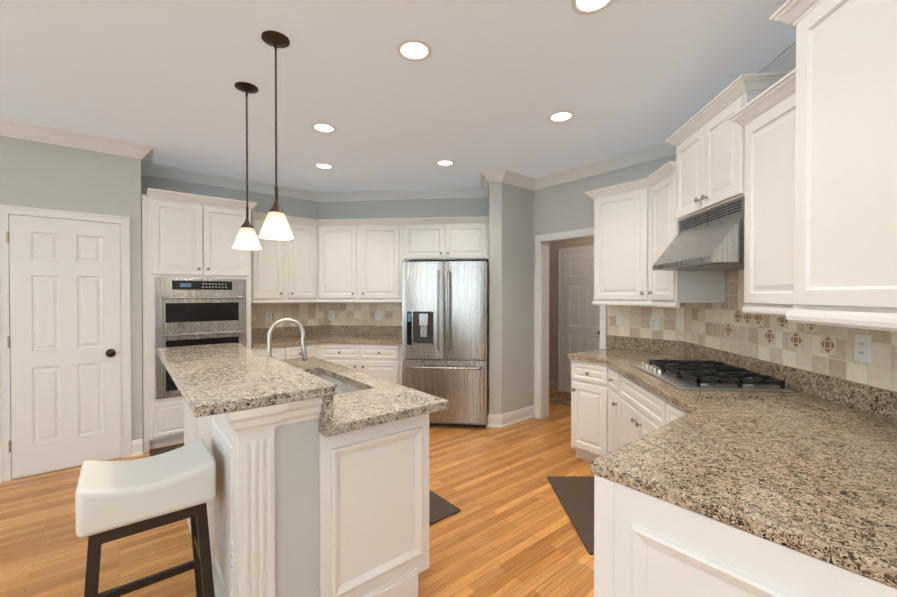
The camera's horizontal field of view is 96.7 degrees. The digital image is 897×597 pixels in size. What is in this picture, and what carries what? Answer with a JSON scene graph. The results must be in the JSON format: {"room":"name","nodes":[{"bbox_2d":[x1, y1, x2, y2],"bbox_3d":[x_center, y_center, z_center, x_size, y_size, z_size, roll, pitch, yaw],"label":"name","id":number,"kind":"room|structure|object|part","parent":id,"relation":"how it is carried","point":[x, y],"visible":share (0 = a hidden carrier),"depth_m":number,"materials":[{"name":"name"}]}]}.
{"room":"kitchen","nodes":[
{"label":"kitchen","id":0,"kind":"room"},
{"bbox_2d":[0,135,142,479],"bbox_3d":[-3.818,0.031,2.782,2.658,2.740,0.140,0,1,-39],"label":"wall","id":1,"kind":"structure","parent":0,"point":[34,174],"depth_m":3.34,"materials":[{"name":"grey paint"}]},
{"bbox_2d":[0,204,131,482],"bbox_3d":[-3.106,0.342,3.264,0.571,2.109,0.571,0,1,6],"label":"pantry door","id":2,"kind":"structure","parent":1,"relation":"in","point":[65,339],"depth_m":3.24,"materials":[{"name":"white wood"}]},
{"bbox_2d":[132,439,142,456],"bbox_3d":[-3.743,1.334,2.748,2.600,0.135,0.028,0,1,-39],"label":"baseboard","id":3,"kind":"structure","parent":1,"relation":"attached to","point":[137,447],"depth_m":3.55,"materials":[{"name":"white wood"}]},
{"bbox_2d":[0,41,795,201],"bbox_3d":[-1.538,-1.269,0.941,6.598,0.105,8.400,0,1,6],"label":"crown molding","id":4,"kind":"structure","parent":1,"relation":"attached to","point":[784,60],"depth_m":4.10,"materials":[{"name":"white wood"}]},
{"bbox_2d":[141,175,318,218],"bbox_3d":[-2.476,0.013,4.632,2.043,2.740,0.140,0,1,-39],"label":"wall","id":5,"kind":"structure","parent":0,"point":[295,207],"depth_m":4.60,"materials":[{"name":"grey paint"}]},
{"bbox_2d":[0,389,598,596],"bbox_3d":[-0.824,1.433,2.102,11.000,0.050,13.000,0,1,6],"label":"floor","id":6,"kind":"structure","parent":0,"point":[508,530],"depth_m":2.37,"materials":[{"name":"brown wood"}]},
{"bbox_2d":[75,438,215,596],"bbox_3d":[-1.195,1.028,1.598,0.427,0.768,0.352,0,1,-39],"label":"bar stool","id":7,"kind":"object","parent":6,"relation":"on","point":[115,500],"visible":1,"depth_m":1.52,"materials":[{"name":"white leather"}]},
{"bbox_3d":[-1.195,0.728,1.595,0.516,0.168,0.516,0,1,6],"label":"stool seat","id":8,"kind":"part","parent":7,"relation":"part of","materials":[{"name":"white leather"}]},
{"bbox_2d":[149,443,183,456],"bbox_3d":[-2.244,1.384,3.704,0.840,0.015,0.490,0,1,-39],"label":"area rug","id":9,"kind":"object","parent":6,"relation":"on","point":[154,452],"visible":0.23,"depth_m":3.63,"materials":[{"name":"grey fabric"}]},
{"bbox_2d":[184,374,432,596],"bbox_3d":[-0.959,0.936,2.290,1.793,1.129,1.828,0,1,6],"label":"kitchen island","id":10,"kind":"object","parent":6,"relation":"on","point":[322,478],"depth_m":1.65,"materials":[{"name":"white wood"}]},
{"bbox_2d":[157,342,364,421],"bbox_3d":[-1.198,0.357,2.132,1.611,0.040,1.612,0,1,6],"label":"island countertop","id":11,"kind":"structure","parent":10,"relation":"on","point":[226,382],"depth_m":1.68,"materials":[{"name":"beige stone"}]},
{"bbox_2d":[267,318,307,360],"bbox_3d":[-1.020,0.305,2.421,0.291,0.371,0.153,0,1,6],"label":"faucet","id":12,"kind":"object","parent":11,"relation":"on","point":[269,336],"depth_m":2.42,"materials":[{"name":"silver metal"}]},
{"bbox_2d":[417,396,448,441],"bbox_3d":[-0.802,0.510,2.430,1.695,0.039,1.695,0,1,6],"label":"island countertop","id":13,"kind":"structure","parent":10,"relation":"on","point":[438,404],"depth_m":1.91,"materials":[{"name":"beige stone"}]},
{"bbox_2d":[313,373,361,394],"bbox_3d":[-0.783,0.635,2.397,0.840,0.209,0.840,0,1,6],"label":"sink","id":14,"kind":"object","parent":13,"relation":"in","point":[343,386],"depth_m":2.49,"materials":[{"name":"silver metal"}]},
{"bbox_2d":[141,188,488,452],"bbox_3d":[-1.295,0.197,4.285,3.556,2.382,1.718,0,1,6],"label":"kitchen cabinets","id":15,"kind":"object","parent":6,"relation":"on","point":[333,287],"visible":0.75,"depth_m":4.47,"materials":[{"name":"white painted wood"}]},
{"bbox_2d":[251,334,401,347],"bbox_3d":[-1.451,0.489,4.607,1.904,0.038,1.115,0,1,6],"label":"countertop","id":16,"kind":"structure","parent":15,"relation":"on","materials":[{"name":"stone"}]},
{"bbox_3d":[-0.811,-0.447,4.643,2.664,1.000,0.899,0,1,6],"label":"cab crown","id":17,"kind":"part","parent":15,"relation":"part of","materials":[{"name":"white wood"}]},
{"bbox_2d":[402,261,486,426],"bbox_3d":[-0.017,0.494,4.546,0.910,1.780,0.798,0,1,6],"label":"refrigerator","id":18,"kind":"object","parent":6,"relation":"on","point":[444,330],"visible":0.98,"depth_m":4.22,"materials":[{"name":"silver metal"}]},
{"bbox_2d":[429,490,460,525],"bbox_3d":[-0.387,1.392,2.820,0.480,0.015,0.900,0,1,-39],"label":"area rug","id":19,"kind":"object","parent":6,"relation":"on","point":[440,508],"visible":0.25,"depth_m":2.63,"materials":[{"name":"fabric"}]},
{"bbox_2d":[549,394,570,405],"bbox_3d":[1.724,1.371,5.266,0.460,0.011,0.750,0,1,-39],"label":"rug","id":20,"kind":"object","parent":6,"relation":"on","point":[564,399],"visible":0.29,"depth_m":5.38,"materials":[{"name":"beige fabric"}]},
{"bbox_2d":[547,476,600,554],"bbox_3d":[1.004,1.394,2.644,0.470,0.015,0.920,0,1,0],"label":"area rug","id":21,"kind":"object","parent":6,"relation":"on","point":[575,495],"visible":0.4,"depth_m":2.72,"materials":[{"name":"fabric"}]},
{"bbox_2d":[568,0,896,596],"bbox_3d":[1.181,0.105,1.833,1.356,2.610,4.287,0,1,6],"label":"kitchen cabinets","id":22,"kind":"object","parent":6,"relation":"on","point":[707,493],"visible":1,"depth_m":1.51,"materials":[{"name":"wood"}]},
{"bbox_2d":[568,347,896,588],"bbox_3d":[1.184,0.515,1.872,1.354,0.038,4.122,0,1,6],"label":"countertop","id":23,"kind":"structure","parent":22,"relation":"on","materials":[{"name":"stone"}]},
{"bbox_2d":[633,359,793,391],"bbox_3d":[1.569,0.459,2.478,0.565,0.059,0.720,0,1,6],"label":"gas cooktop","id":24,"kind":"object","parent":23,"relation":"in","point":[697,374],"visible":1,"depth_m":2.30,"materials":[{"name":"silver metal"}]},
{"bbox_3d":[1.466,-0.552,1.799,0.782,1.296,4.287,0,1,6],"label":"cab crown","id":25,"kind":"part","parent":22,"relation":"part of","materials":[{"name":"white wood"}]},
{"bbox_2d":[0,0,795,191],"bbox_3d":[-0.824,-1.357,2.075,11.000,0.050,13.000,0,1,6],"label":"ceiling","id":26,"kind":"structure","parent":0,"point":[490,84],"depth_m":2.42,"materials":[{"name":"white paint"}]},
{"bbox_2d":[233,82,261,249],"bbox_3d":[-1.278,-0.827,2.528,0.165,1.018,0.165,0,1,6],"label":"pendant light","id":27,"kind":"object","parent":26,"relation":"hanging from","point":[246,238],"visible":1,"depth_m":2.51,"materials":[{"name":"white glass"}]},
{"bbox_3d":[-1.278,-0.383,2.533,0.165,0.128,0.165,0,1,6],"label":"pendant shade","id":28,"kind":"part","parent":27,"relation":"part of","materials":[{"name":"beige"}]},
{"bbox_2d":[259,30,293,239],"bbox_3d":[-0.887,-0.823,2.052,0.165,1.018,0.165,0,1,6],"label":"pendant light","id":29,"kind":"object","parent":26,"relation":"hanging from","point":[275,226],"visible":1,"depth_m":2.03,"materials":[{"name":"white glass"}]},
{"bbox_3d":[-0.887,-0.378,2.056,0.165,0.128,0.165,0,1,6],"label":"pendant shade","id":30,"kind":"part","parent":29,"relation":"part of","materials":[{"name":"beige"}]},
{"bbox_2d":[311,123,335,132],"bbox_3d":[-0.980,-1.339,3.136,0.189,0.006,0.189,0,1,6],"label":"recessed light","id":31,"kind":"object","parent":26,"relation":"in","point":[323,127],"visible":1,"depth_m":3.12,"materials":[{"name":"white"}]},
{"bbox_2d":[314,163,333,168],"bbox_3d":[-1.269,-1.348,4.069,0.189,0.006,0.189,0,1,6],"label":"recessed light","id":32,"kind":"object","parent":26,"relation":"in","point":[323,166],"visible":1,"depth_m":4.07,"materials":[{"name":"white"}]},
{"bbox_2d":[397,39,431,61],"bbox_3d":[-0.184,-1.329,2.142,0.189,0.006,0.189,0,1,6],"label":"recessed light","id":33,"kind":"object","parent":26,"relation":"in","point":[415,50],"visible":1,"depth_m":2.14,"materials":[{"name":"white"}]},
{"bbox_2d":[436,160,454,165],"bbox_3d":[-0.033,-1.347,3.966,0.189,0.006,0.189,0,1,6],"label":"recessed light","id":34,"kind":"object","parent":26,"relation":"in","point":[444,162],"visible":1,"depth_m":3.95,"materials":[{"name":"white"}]},
{"bbox_2d":[548,111,574,122],"bbox_3d":[0.830,-1.337,2.936,0.189,0.006,0.189,0,1,6],"label":"recessed light","id":35,"kind":"object","parent":26,"relation":"in","point":[560,116],"visible":1,"depth_m":2.93,"materials":[{"name":"white"}]},
{"bbox_2d":[571,0,614,14],"bbox_3d":[0.643,-1.326,1.769,0.189,0.006,0.189,0,1,6],"label":"recessed light","id":36,"kind":"object","parent":26,"relation":"in","point":[585,7],"visible":1,"depth_m":1.81,"materials":[{"name":"white"}]},
{"bbox_2d":[319,198,488,408],"bbox_3d":[-0.544,0.008,5.146,2.399,2.740,0.140,0,1,6],"label":"wall","id":37,"kind":"structure","parent":0,"point":[451,207],"depth_m":5.05,"materials":[{"name":"grey paint"}]},
{"bbox_2d":[251,303,401,338],"bbox_3d":[-1.433,0.234,4.823,1.910,0.466,0.676,0,1,6],"label":"backsplash","id":38,"kind":"structure","parent":37,"relation":"attached to","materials":[{"name":"tile"}]},
{"bbox_2d":[489,182,501,413],"bbox_3d":[0.514,0.015,4.373,0.140,2.740,0.142,0,1,6],"label":"wall","id":39,"kind":"structure","parent":0,"point":[495,277],"depth_m":4.30,"materials":[{"name":"grey paint"}]},
{"bbox_2d":[501,183,532,413],"bbox_3d":[0.789,0.014,4.575,0.688,2.740,0.140,0,1,-40],"label":"wall","id":40,"kind":"structure","parent":0,"point":[517,309],"depth_m":4.46,"materials":[{"name":"grey paint"}]},
{"bbox_2d":[486,405,534,427],"bbox_3d":[0.707,1.317,4.480,0.561,0.135,0.423,0,1,6],"label":"baseboard","id":41,"kind":"structure","parent":40,"relation":"attached to","point":[510,418],"depth_m":4.39,"materials":[{"name":"white wood"}]},
{"bbox_2d":[549,238,593,392],"bbox_3d":[1.862,0.011,4.816,1.280,2.740,4.400,0,1,-39],"label":"wall","id":42,"kind":"structure","parent":0,"point":[554,247],"depth_m":5.97,"materials":[{"name":"beige paint"}]},
{"bbox_2d":[549,245,593,391],"bbox_3d":[2.356,0.327,5.044,0.047,2.104,3.880,0,1,-39],"label":"trim","id":43,"kind":"structure","parent":42,"relation":"attached to","point":[560,289],"depth_m":5.88,"materials":[{"name":"white wood"}]},
{"bbox_2d":[562,250,599,392],"bbox_3d":[1.896,0.350,5.577,0.499,2.023,0.517,0,1,6],"label":"hall door","id":44,"kind":"structure","parent":42,"relation":"in","point":[580,322],"depth_m":5.65,"materials":[{"name":"white wood"}]},
{"bbox_2d":[533,155,675,405],"bbox_3d":[1.545,0.018,4.083,0.140,2.740,1.786,0,1,-39],"label":"wall","id":45,"kind":"structure","parent":0,"point":[567,206],"depth_m":4.25,"materials":[{"name":"grey paint"}]},
{"bbox_2d":[535,227,606,418],"bbox_3d":[1.341,0.332,4.328,0.169,2.109,0.877,0,1,-39],"label":"trim","id":46,"kind":"structure","parent":45,"relation":"attached to","point":[543,241],"depth_m":4.59,"materials":[{"name":"white wood"}]},
{"bbox_2d":[607,269,896,420],"bbox_3d":[1.607,0.155,1.845,0.508,0.682,4.153,0,1,6],"label":"backsplash","id":47,"kind":"structure","parent":45,"relation":"attached to","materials":[{"name":"tile"}]},
{"bbox_3d":[1.740,0.059,-0.126,0.140,2.740,7.178,0,1,6],"label":"wall","id":48,"kind":"structure","parent":0,"visible":0},
{"bbox_2d":[653,196,744,270],"bbox_3d":[1.674,-0.368,2.460,0.497,0.351,0.750,0,1,6],"label":"range hood","id":49,"kind":"object","parent":48,"relation":"in","point":[712,239],"visible":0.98,"depth_m":2.31,"materials":[{"name":"silver metal"}]}
]}

